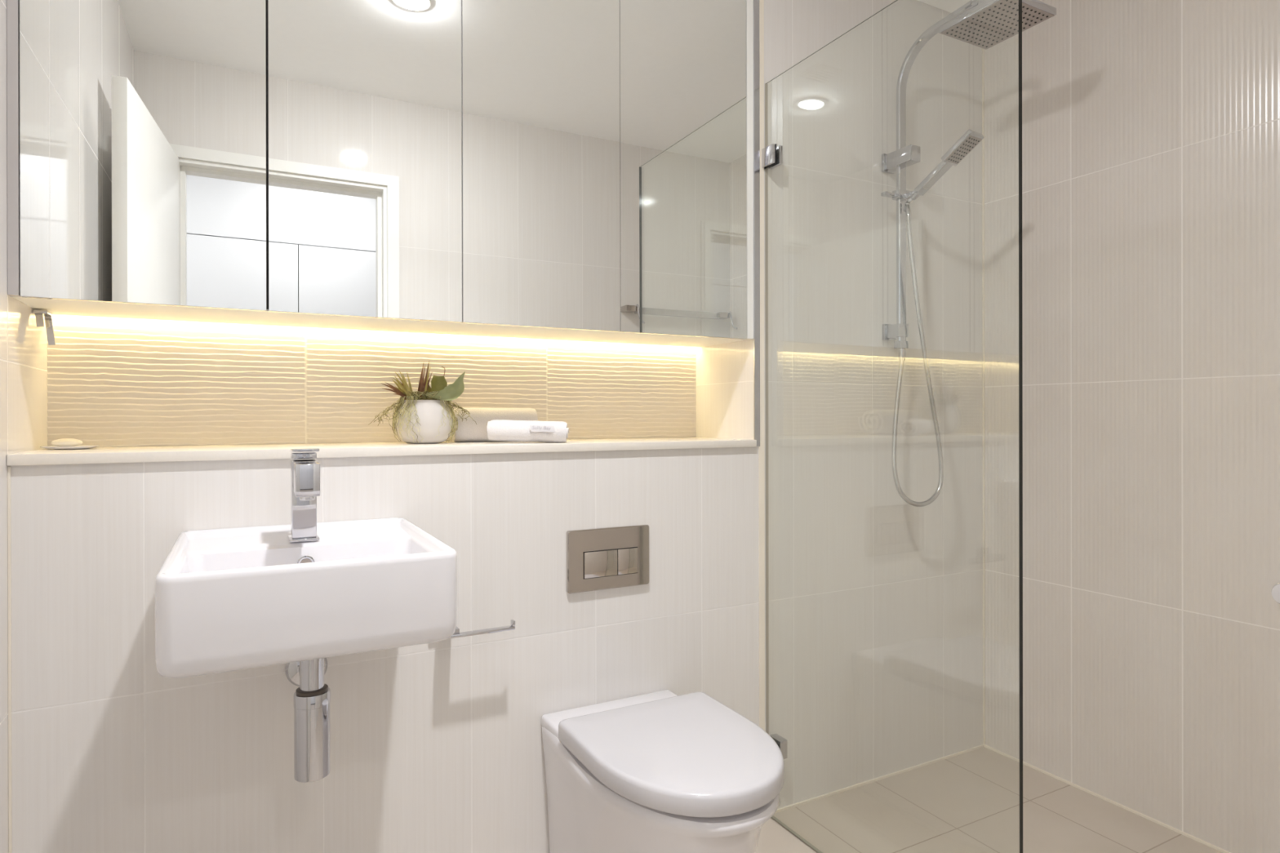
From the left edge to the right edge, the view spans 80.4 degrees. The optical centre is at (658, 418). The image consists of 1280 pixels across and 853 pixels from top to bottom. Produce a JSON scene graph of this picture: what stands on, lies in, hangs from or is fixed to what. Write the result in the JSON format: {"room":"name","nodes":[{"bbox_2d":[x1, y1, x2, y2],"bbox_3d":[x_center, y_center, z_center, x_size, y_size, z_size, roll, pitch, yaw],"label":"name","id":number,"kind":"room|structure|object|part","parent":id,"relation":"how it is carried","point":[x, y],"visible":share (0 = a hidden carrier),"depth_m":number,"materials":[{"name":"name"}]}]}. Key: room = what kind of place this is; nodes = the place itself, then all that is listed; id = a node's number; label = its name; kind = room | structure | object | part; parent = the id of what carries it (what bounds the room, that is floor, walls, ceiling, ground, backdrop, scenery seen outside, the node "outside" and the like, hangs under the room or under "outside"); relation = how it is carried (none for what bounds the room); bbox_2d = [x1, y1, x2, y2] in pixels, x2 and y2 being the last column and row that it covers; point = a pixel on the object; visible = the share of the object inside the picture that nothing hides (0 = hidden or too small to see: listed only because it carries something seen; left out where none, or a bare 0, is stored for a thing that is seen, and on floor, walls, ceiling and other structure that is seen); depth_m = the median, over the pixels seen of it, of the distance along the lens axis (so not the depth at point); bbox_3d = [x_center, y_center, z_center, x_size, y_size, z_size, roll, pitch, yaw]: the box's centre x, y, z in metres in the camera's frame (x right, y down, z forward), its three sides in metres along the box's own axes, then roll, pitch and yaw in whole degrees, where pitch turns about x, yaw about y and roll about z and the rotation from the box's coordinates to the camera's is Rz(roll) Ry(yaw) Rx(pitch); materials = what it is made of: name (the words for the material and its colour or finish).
{"room":"bathroom","nodes":[
{"label":"bathroom","id":0,"kind":"room"},
{"bbox_2d":[0,0,47,852],"bbox_3d":[-0.859,-0.102,0.731,0.100,2.370,2.020,0,0,-29],"label":"wall","id":1,"kind":"structure","parent":0,"point":[23,344],"depth_m":1.28,"materials":[{"name":"tile"}]},
{"bbox_2d":[32,309,56,345],"bbox_3d":[-1.189,-0.175,1.465,0.029,0.064,0.042,0,0,-29],"label":"robe hook","id":2,"kind":"object","parent":1,"relation":"attached to","point":[39,314],"visible":1,"depth_m":1.48,"materials":[{"name":"metal"}]},
{"bbox_3d":[-1.192,-0.203,1.464,0.023,0.007,0.042,0,0,-29],"label":"wall plate","id":3,"kind":"part","parent":2,"relation":"part of","materials":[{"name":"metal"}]},
{"bbox_2d":[8,0,982,852],"bbox_3d":[-0.118,-0.104,2.063,2.684,2.370,0.400,0,0,-29],"label":"wall","id":4,"kind":"structure","parent":0,"point":[876,597],"depth_m":1.89,"materials":[{"name":"tile"}]},
{"bbox_2d":[7,466,12,852],"bbox_3d":[-1.105,0.583,1.289,0.004,1.000,0.004,0,0,-29],"label":"trim","id":5,"kind":"structure","parent":4,"relation":"attached to","point":[9,526],"depth_m":1.29,"materials":[{"name":"plastic"}]},
{"bbox_2d":[155,517,457,678],"bbox_3d":[-0.604,0.283,1.303,0.406,0.145,0.461,0,0,-29],"label":"basin","id":6,"kind":"object","parent":4,"relation":"attached to","point":[237,598],"visible":1,"depth_m":1.12,"materials":[{"name":"ceramic"}]},
{"bbox_2d":[288,448,319,542],"bbox_3d":[-0.635,0.139,1.358,0.049,0.169,0.140,0,0,-29],"label":"tap","id":7,"kind":"object","parent":6,"relation":"on","point":[304,468],"visible":1,"depth_m":1.36,"materials":[{"name":"silver metal"}]},
{"bbox_3d":[-0.654,0.221,1.393,0.049,0.005,0.060,0,0,-29],"label":"plate","id":8,"kind":"part","parent":7,"relation":"part of","materials":[{"name":"silver metal"}]},
{"bbox_3d":[-0.645,0.059,1.375,0.043,0.009,0.097,0,0,-29],"label":"lever","id":9,"kind":"part","parent":7,"relation":"part of","materials":[{"name":"silver metal"}]},
{"bbox_3d":[-0.622,0.106,1.335,0.039,0.058,0.086,0,0,-29],"label":"spout","id":10,"kind":"part","parent":7,"relation":"part of","materials":[{"name":"silver metal"}]},
{"bbox_2d":[284,657,330,782],"bbox_3d":[-0.644,0.489,1.403,0.077,0.266,0.249,0,0,-29],"label":"trap","id":11,"kind":"object","parent":6,"relation":"attached to","point":[312,700],"visible":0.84,"depth_m":1.30,"materials":[{"name":"silver metal"}]},
{"bbox_2d":[47,314,696,447],"bbox_3d":[-0.570,-0.096,1.927,1.560,0.312,0.002,0,0,-29],"label":"wall niche","id":12,"kind":"object","parent":4,"relation":"in","point":[113,382],"visible":0.74,"depth_m":1.79,"materials":[{"name":"tile"}]},
{"bbox_2d":[6,0,753,346],"bbox_3d":[-0.492,-0.748,1.782,1.559,1.074,0.274,0,0,-29],"label":"upper cabinet","id":13,"kind":"object","parent":4,"relation":"attached to","point":[558,170],"visible":0.99,"depth_m":1.60,"materials":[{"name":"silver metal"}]},
{"bbox_3d":[-0.935,-0.745,1.394,0.376,1.072,0.017,0,0,-28],"label":"mirror door","id":14,"kind":"part","parent":13,"relation":"part of","materials":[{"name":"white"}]},
{"bbox_3d":[-0.602,-0.746,1.577,0.377,1.072,0.017,0,0,-28],"label":"mirror door","id":15,"kind":"part","parent":13,"relation":"part of","materials":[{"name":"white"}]},
{"bbox_3d":[-0.267,-0.747,1.761,0.383,1.072,0.017,0,0,-28],"label":"mirror door","id":16,"kind":"part","parent":13,"relation":"part of","materials":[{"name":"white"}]},
{"bbox_3d":[0.066,-0.748,1.945,0.375,1.072,0.017,0,0,-28],"label":"mirror door","id":17,"kind":"part","parent":13,"relation":"part of","materials":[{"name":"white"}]},
{"bbox_2d":[6,437,756,466],"bbox_3d":[-0.494,0.070,1.791,1.559,0.020,0.308,0,0,-29],"label":"niche shelf","id":18,"kind":"object","parent":4,"relation":"attached to","point":[268,451],"visible":0.89,"depth_m":1.57,"materials":[{"name":"stone"}]},
{"bbox_2d":[40,438,98,449],"bbox_3d":[-1.159,0.051,1.490,0.094,0.021,0.075,0,0,-29],"label":"soap dish","id":19,"kind":"object","parent":18,"relation":"on","point":[64,443],"visible":1,"depth_m":1.48,"materials":[{"name":"ceramic"}]},
{"bbox_2d":[368,360,476,444],"bbox_3d":[-0.553,-0.038,1.782,0.245,0.195,0.149,0,0,-21],"label":"potted plant","id":20,"kind":"object","parent":18,"relation":"on","point":[425,415],"visible":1,"depth_m":1.75,"materials":[{"name":"green plant"}]},
{"bbox_3d":[-0.555,0.009,1.791,0.132,0.102,0.132,0,0,-29],"label":"pot","id":21,"kind":"part","parent":20,"relation":"part of","materials":[{"name":"ceramic"}]},
{"bbox_2d":[450,408,537,442],"bbox_3d":[-0.419,0.017,1.922,0.215,0.085,0.101,0,0,-25],"label":"rolled towel","id":22,"kind":"object","parent":18,"relation":"on","point":[468,430],"visible":0.59,"depth_m":1.87,"materials":[{"name":"fabric"}]},
{"bbox_2d":[486,419,568,442],"bbox_3d":[-0.312,0.032,1.808,0.195,0.055,0.069,0,0,-4],"label":"rolled towel","id":23,"kind":"object","parent":18,"relation":"on","point":[504,430],"visible":1,"depth_m":1.79,"materials":[{"name":"fabric"}]},
{"bbox_2d":[447,619,515,639],"bbox_3d":[-0.403,0.452,1.631,0.166,0.046,0.081,0,0,-29],"label":"toilet roll holder","id":24,"kind":"object","parent":4,"relation":"attached to","point":[456,634],"visible":0.48,"depth_m":1.60,"materials":[{"name":"silver metal"}]},
{"bbox_3d":[-0.447,0.451,1.606,0.032,0.018,0.064,0,0,-29],"label":"arm","id":25,"kind":"part","parent":24,"relation":"part of","materials":[{"name":"silver metal"}]},
{"bbox_2d":[566,524,649,593],"bbox_3d":[-0.119,0.338,1.825,0.217,0.147,0.014,0,0,-29],"label":"flush plate","id":26,"kind":"object","parent":4,"relation":"attached to","point":[616,557],"visible":1,"depth_m":1.82,"materials":[{"name":"silver metal"}]},
{"bbox_2d":[753,0,759,446],"bbox_3d":[0.264,-0.606,2.042,0.018,1.366,0.004,0,0,-29],"label":"trim","id":27,"kind":"structure","parent":4,"relation":"attached to","point":[756,2],"depth_m":2.04,"materials":[{"name":"metal"}]},
{"bbox_2d":[758,0,764,730],"bbox_3d":[0.278,-0.105,2.051,0.018,2.369,0.002,0,0,-29],"label":"trim","id":28,"kind":"structure","parent":4,"relation":"attached to","point":[761,449],"depth_m":2.05,"materials":[{"name":"plastic"}]},
{"bbox_2d":[775,744,985,813],"bbox_3d":[0.686,1.076,2.274,0.876,0.006,0.006,0,0,-29],"label":"trim","id":29,"kind":"structure","parent":4,"relation":"attached to","point":[869,781],"depth_m":2.25,"materials":[{"name":"plastic"}]},
{"bbox_2d":[880,0,1056,348],"bbox_3d":[0.818,-0.658,2.084,0.190,0.906,0.464,0,0,-29],"label":"shower column","id":30,"kind":"structure","parent":4,"relation":"attached to","point":[983,24],"depth_m":2.17,"materials":[{"name":"silver metal"}]},
{"bbox_3d":[0.689,-0.763,2.271,0.048,0.053,0.011,0,0,-29],"label":"diverter plate","id":31,"kind":"part","parent":30,"relation":"part of","materials":[{"name":"silver metal"}]},
{"bbox_3d":[0.672,-0.653,2.212,0.045,0.010,0.020,0,0,-29],"label":"holder lever","id":32,"kind":"part","parent":30,"relation":"part of","materials":[{"name":"silver metal"}]},
{"bbox_3d":[0.692,-0.258,2.273,0.047,0.047,0.011,0,0,-29],"label":"inlet plate","id":33,"kind":"part","parent":30,"relation":"part of","materials":[{"name":"silver metal"}]},
{"bbox_2d":[891,197,943,506],"bbox_3d":[0.756,-0.193,2.232,0.186,0.905,0.056,0,0,-29],"label":"shower hose","id":34,"kind":"object","parent":30,"relation":"attached to","point":[901,352],"visible":1,"depth_m":2.21,"materials":[{"name":"metal"}]},
{"bbox_2d":[911,128,983,199],"bbox_3d":[0.794,-0.699,2.106,0.057,0.135,0.219,0,0,-29],"label":"shower","id":35,"kind":"object","parent":30,"relation":"attached to","point":[971,139],"visible":1,"depth_m":2.07,"materials":[{"name":"silver metal"}]},
{"bbox_3d":[0.776,-0.681,2.132,0.029,0.079,0.120,0,0,-31],"label":"handle","id":36,"kind":"part","parent":35,"relation":"part of","materials":[{"name":"silver metal"}]},
{"bbox_2d":[982,48,985,745],"bbox_3d":[1.065,-0.110,2.483,0.006,2.363,0.005,0,0,-29],"label":"trim","id":37,"kind":"structure","parent":4,"relation":"attached to","point":[983,49],"depth_m":2.48,"materials":[{"name":"plastic"}]},
{"bbox_2d":[917,0,969,13],"bbox_3d":[0.247,-1.329,1.395,2.684,0.080,2.023,0,0,-29],"label":"ceiling","id":38,"kind":"structure","parent":0,"point":[950,6],"depth_m":2.36,"materials":[{"name":"paint"}]},
{"bbox_2d":[755,746,1222,852],"bbox_3d":[0.210,1.132,0.332,3.784,0.100,3.650,0,0,-29],"label":"floor","id":39,"kind":"structure","parent":0,"point":[966,802],"depth_m":2.04,"materials":[{"name":"tile"}]},
{"bbox_2d":[541,689,784,852],"bbox_3d":[0.017,0.863,1.573,0.371,0.436,0.587,0,0,-29],"label":"toilet","id":40,"kind":"object","parent":39,"relation":"on","point":[663,771],"visible":1,"depth_m":1.45,"materials":[{"name":"ceramic"}]},
{"bbox_2d":[761,0,1022,852],"bbox_3d":[0.485,0.083,1.728,0.047,1.986,0.767,0,0,-29],"label":"screen","id":41,"kind":"object","parent":39,"relation":"on","point":[771,154],"visible":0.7,"depth_m":1.39,"materials":[{"name":"clear glass"}]},
{"bbox_2d":[984,0,1279,852],"bbox_3d":[1.405,-0.107,1.976,0.101,2.370,2.020,0,0,-29],"label":"wall","id":42,"kind":"structure","parent":0,"point":[1151,128],"depth_m":2.05,"materials":[{"name":"tile"}]},
{"bbox_2d":[984,745,1230,852],"bbox_3d":[1.434,1.075,1.817,0.006,0.006,1.516,0,0,-29],"label":"trim","id":43,"kind":"structure","parent":42,"relation":"attached to","point":[1115,803],"depth_m":2.11,"materials":[{"name":"plastic"}]},
{"bbox_2d":[1271,582,1279,604],"bbox_3d":[1.448,0.406,1.752,0.041,0.050,0.059,0,0,-29],"label":"shower mixer","id":44,"kind":"object","parent":42,"relation":"attached to","point":[1275,592],"visible":1,"depth_m":1.75,"materials":[{"name":"silver metal"}]}
]}

